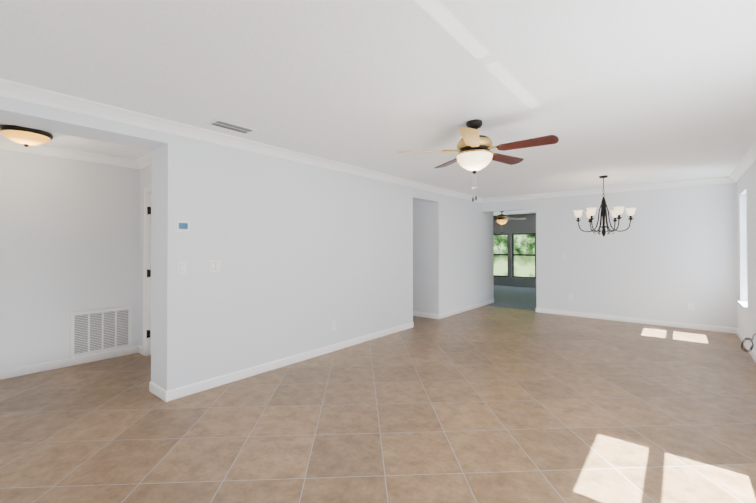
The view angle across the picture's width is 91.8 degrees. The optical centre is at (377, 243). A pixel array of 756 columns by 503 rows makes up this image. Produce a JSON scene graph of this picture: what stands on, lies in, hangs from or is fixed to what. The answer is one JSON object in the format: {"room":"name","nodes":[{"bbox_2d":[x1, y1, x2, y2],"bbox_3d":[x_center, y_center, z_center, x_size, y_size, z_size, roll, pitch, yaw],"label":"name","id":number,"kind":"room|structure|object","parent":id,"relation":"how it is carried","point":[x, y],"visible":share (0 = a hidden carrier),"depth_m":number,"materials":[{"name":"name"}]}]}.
{"room":"dining room","nodes":[
{"label":"dining room","id":0,"kind":"room"},
{"bbox_2d":[0,149,139,369],"bbox_3d":[-4.159,0.161,3.477,0.150,2.440,3.590,0,-1,39],"label":"wall","id":1,"kind":"structure","parent":0,"point":[69,236],"depth_m":4.09,"materials":[{"name":"white paint"}]},
{"bbox_2d":[0,138,131,167],"bbox_3d":[-4.069,-1.013,3.413,0.084,0.093,3.290,0,-1,39],"label":"crown molding","id":2,"kind":"structure","parent":1,"relation":"attached to","point":[5,144],"depth_m":4.10,"materials":[{"name":"white"}]},
{"bbox_2d":[0,345,142,379],"bbox_3d":[-4.096,1.335,3.414,0.013,0.090,3.290,0,-1,39],"label":"baseboard","id":3,"kind":"structure","parent":1,"relation":"attached to","point":[24,370],"depth_m":4.12,"materials":[{"name":"white wood"}]},
{"bbox_2d":[70,306,131,357],"bbox_3d":[-3.299,1.044,4.386,0.014,0.510,0.600,0,-1,39],"label":"air vent","id":4,"kind":"object","parent":1,"relation":"in","point":[98,331],"visible":1,"depth_m":4.37,"materials":[{"name":"white metal"}]},
{"bbox_2d":[139,165,151,346],"bbox_3d":[-2.251,0.170,4.490,1.510,2.440,0.700,0,-1,39],"label":"wall","id":5,"kind":"structure","parent":0,"point":[145,176],"depth_m":4.65,"materials":[{"name":"white paint"}]},
{"bbox_2d":[132,153,151,168],"bbox_3d":[-2.504,-1.006,4.201,1.320,0.093,0.084,0,-1,39],"label":"crown molding","id":6,"kind":"structure","parent":5,"relation":"attached to","point":[145,161],"depth_m":4.53,"materials":[{"name":"white"}]},
{"bbox_2d":[143,185,151,355],"bbox_3d":[-2.529,0.341,4.332,0.930,2.095,0.136,0,-1,39],"label":"door frame","id":7,"kind":"structure","parent":5,"relation":"attached to","point":[146,266],"depth_m":4.55,"materials":[{"name":"white wood"}]},
{"bbox_2d":[147,193,151,354],"bbox_3d":[-2.554,0.375,4.305,0.772,2.002,0.108,0,-1,39],"label":"closet door","id":8,"kind":"structure","parent":5,"relation":"in","point":[149,210],"depth_m":4.55,"materials":[{"name":"white wood"}]},
{"bbox_2d":[0,96,493,390],"bbox_3d":[-0.642,0.174,4.967,0.370,2.440,10.360,0,-1,39],"label":"wall","id":9,"kind":"structure","parent":0,"point":[307,255],"depth_m":4.02,"materials":[{"name":"white paint"}]},
{"bbox_2d":[149,381,163,400],"bbox_3d":[-2.006,1.335,3.324,0.363,0.090,0.013,0,-1,39],"label":"baseboard","id":10,"kind":"structure","parent":9,"relation":"attached to","point":[154,388],"depth_m":3.32,"materials":[{"name":"white wood"}]},
{"bbox_2d":[178,261,185,273],"bbox_3d":[-1.766,0.219,3.301,0.010,0.115,0.070,0,-1,39],"label":"light switch","id":11,"kind":"object","parent":9,"relation":"attached to","point":[181,267],"visible":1,"depth_m":3.30,"materials":[{"name":"white plastic"}]},
{"bbox_2d":[175,220,189,231],"bbox_3d":[-1.760,-0.156,3.299,0.026,0.100,0.124,0,-1,39],"label":"thermostat","id":12,"kind":"object","parent":9,"relation":"attached to","point":[182,226],"visible":0.98,"depth_m":3.29,"materials":[{"name":"white plastic"}]},
{"bbox_2d":[208,260,220,271],"bbox_3d":[-1.575,0.216,3.533,0.010,0.115,0.116,0,-1,39],"label":"light switch","id":13,"kind":"object","parent":9,"relation":"attached to","point":[214,265],"visible":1,"depth_m":3.53,"materials":[{"name":"white plastic"}]},
{"bbox_2d":[0,78,483,201],"bbox_3d":[-0.632,-1.002,4.632,0.084,0.093,9.540,0,-1,39],"label":"crown molding","id":14,"kind":"structure","parent":9,"relation":"attached to","point":[30,94],"depth_m":3.25,"materials":[{"name":"white"}]},
{"bbox_2d":[164,322,413,401],"bbox_3d":[-0.625,1.347,4.677,0.013,0.090,3.856,0,-1,39],"label":"baseboard","id":15,"kind":"structure","parent":9,"relation":"attached to","point":[172,394],"depth_m":3.99,"materials":[{"name":"white wood"}]},
{"bbox_2d":[440,299,493,318],"bbox_3d":[1.973,1.375,7.835,0.013,0.090,2.590,0,-1,39],"label":"baseboard","id":16,"kind":"structure","parent":9,"relation":"attached to","point":[457,311],"depth_m":7.61,"materials":[{"name":"white wood"}]},
{"bbox_2d":[0,306,755,502],"bbox_3d":[0.846,1.437,6.347,8.560,0.060,14.400,0,-1,39],"label":"floor","id":17,"kind":"structure","parent":0,"point":[488,404],"depth_m":2.78,"materials":[{"name":"tile"}]},
{"bbox_2d":[0,0,755,215],"bbox_3d":[0.846,-1.073,6.370,8.560,0.080,14.400,0,-1,39],"label":"ceiling","id":18,"kind":"structure","parent":0,"point":[626,92],"depth_m":2.34,"materials":[{"name":"paint"}]},
{"bbox_2d":[0,125,52,146],"bbox_3d":[-3.294,-0.981,3.429,0.380,0.157,0.380,0,-1,39],"label":"flush-mount ceiling light","id":19,"kind":"object","parent":18,"relation":"attached to","point":[25,136],"visible":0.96,"depth_m":3.34,"materials":[{"name":"white glass"}]},
{"bbox_2d":[206,119,256,133],"bbox_3d":[-1.323,-1.055,3.323,0.190,0.011,0.380,0,-1,39],"label":"ceiling vent","id":20,"kind":"object","parent":18,"relation":"in","point":[223,124],"visible":1,"depth_m":3.30,"materials":[{"name":"white metal"}]},
{"bbox_2d":[398,119,558,201],"bbox_3d":[0.883,-0.712,3.177,1.248,0.699,1.283,0,-1,39],"label":"ceiling fan","id":21,"kind":"object","parent":18,"relation":"hanging from","point":[475,154],"visible":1,"depth_m":3.08,"materials":[{"name":"brown wood"}]},
{"bbox_2d":[493,211,525,233],"bbox_3d":[3.729,-0.643,10.984,1.284,0.699,1.242,0,-1,39],"label":"porch ceiling fan","id":22,"kind":"object","parent":18,"relation":"hanging from","point":[502,219],"visible":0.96,"depth_m":10.83,"materials":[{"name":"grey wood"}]},
{"bbox_2d":[574,175,635,236],"bbox_3d":[3.480,-0.567,5.649,0.821,0.945,0.797,0,-1,39],"label":"dining chandelier","id":23,"kind":"object","parent":18,"relation":"hanging from","point":[617,212],"visible":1,"depth_m":5.62,"materials":[{"name":"black metal"}]},
{"bbox_2d":[413,199,430,312],"bbox_3d":[-0.174,0.201,8.000,3.180,2.440,0.140,0,-1,39],"label":"wall","id":24,"kind":"structure","parent":0,"point":[421,256],"depth_m":7.06,"materials":[{"name":"white paint"}]},
{"bbox_2d":[413,311,439,318],"bbox_3d":[-0.102,1.375,7.831,3.213,0.090,0.013,0,-1,39],"label":"baseboard","id":25,"kind":"structure","parent":24,"relation":"attached to","point":[421,314],"depth_m":6.98,"materials":[{"name":"white wood"}]},
{"bbox_2d":[485,285,535,310],"bbox_3d":[3.968,1.438,10.144,8.560,0.004,4.570,0,-1,39],"label":"floor","id":26,"kind":"structure","parent":0,"point":[523,298],"depth_m":9.72,"materials":[{"name":"grey paint"}]},
{"bbox_2d":[493,213,535,287],"bbox_3d":[5.371,0.235,11.861,8.560,2.440,0.150,0,-1,39],"label":"wall","id":27,"kind":"structure","parent":0,"point":[518,226],"depth_m":12.40,"materials":[{"name":"grey paint"}]},
{"bbox_2d":[493,233,535,277],"bbox_3d":[4.985,0.403,12.178,6.656,1.486,0.050,0,-1,39],"label":"porch window","id":28,"kind":"structure","parent":27,"relation":"in","point":[513,254],"depth_m":12.44,"materials":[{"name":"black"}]},
{"bbox_2d":[482,183,737,327],"bbox_3d":[4.094,0.192,7.002,4.360,2.440,0.140,0,-1,39],"label":"wall","id":29,"kind":"structure","parent":0,"point":[669,254],"depth_m":6.43,"materials":[{"name":"white paint"}]},
{"bbox_2d":[484,177,727,201],"bbox_3d":[3.945,-0.981,6.989,3.960,0.093,0.084,0,-1,39],"label":"crown molding","id":30,"kind":"structure","parent":29,"relation":"attached to","point":[722,180],"depth_m":6.63,"materials":[{"name":"white"}]},
{"bbox_2d":[536,308,735,333],"bbox_3d":[4.403,1.364,6.637,2.953,0.090,0.013,0,-1,39],"label":"baseboard","id":31,"kind":"structure","parent":29,"relation":"attached to","point":[541,310],"depth_m":6.41,"materials":[{"name":"white wood"}]},
{"bbox_2d":[736,161,755,352],"bbox_3d":[4.074,0.163,3.704,0.200,2.440,14.400,0,-1,39],"label":"wall","id":32,"kind":"structure","parent":0,"point":[746,231],"depth_m":4.83,"materials":[{"name":"white paint"}]},
{"bbox_2d":[728,140,755,182],"bbox_3d":[2.516,-1.025,2.043,0.084,0.093,9.540,0,-1,39],"label":"crown molding","id":33,"kind":"structure","parent":32,"relation":"attached to","point":[748,160],"depth_m":4.67,"materials":[{"name":"white"}]},
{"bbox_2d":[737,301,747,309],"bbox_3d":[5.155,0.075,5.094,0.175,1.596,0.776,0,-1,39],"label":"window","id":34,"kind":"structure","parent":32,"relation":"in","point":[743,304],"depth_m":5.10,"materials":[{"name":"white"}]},
{"bbox_2d":[736,328,755,361],"bbox_3d":[2.543,1.323,2.000,0.013,0.090,9.540,0,-1,39],"label":"baseboard","id":35,"kind":"structure","parent":32,"relation":"attached to","point":[746,344],"depth_m":4.84,"materials":[{"name":"white wood"}]},
{"bbox_2d":[741,333,755,351],"bbox_3d":[4.182,1.089,4.113,0.163,0.262,0.150,0,-1,39],"label":"cable","id":36,"kind":"object","parent":32,"relation":"attached to","point":[752,346],"visible":1,"depth_m":4.12,"materials":[{"name":"grey plastic"}]},
{"label":"outside","id":37,"kind":"structure","parent":0,"visible":0},
{"bbox_2d":[493,234,534,276],"bbox_3d":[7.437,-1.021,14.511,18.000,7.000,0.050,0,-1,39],"label":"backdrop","id":38,"kind":"structure","parent":37,"point":[524,266],"depth_m":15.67,"materials":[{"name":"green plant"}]}
]}

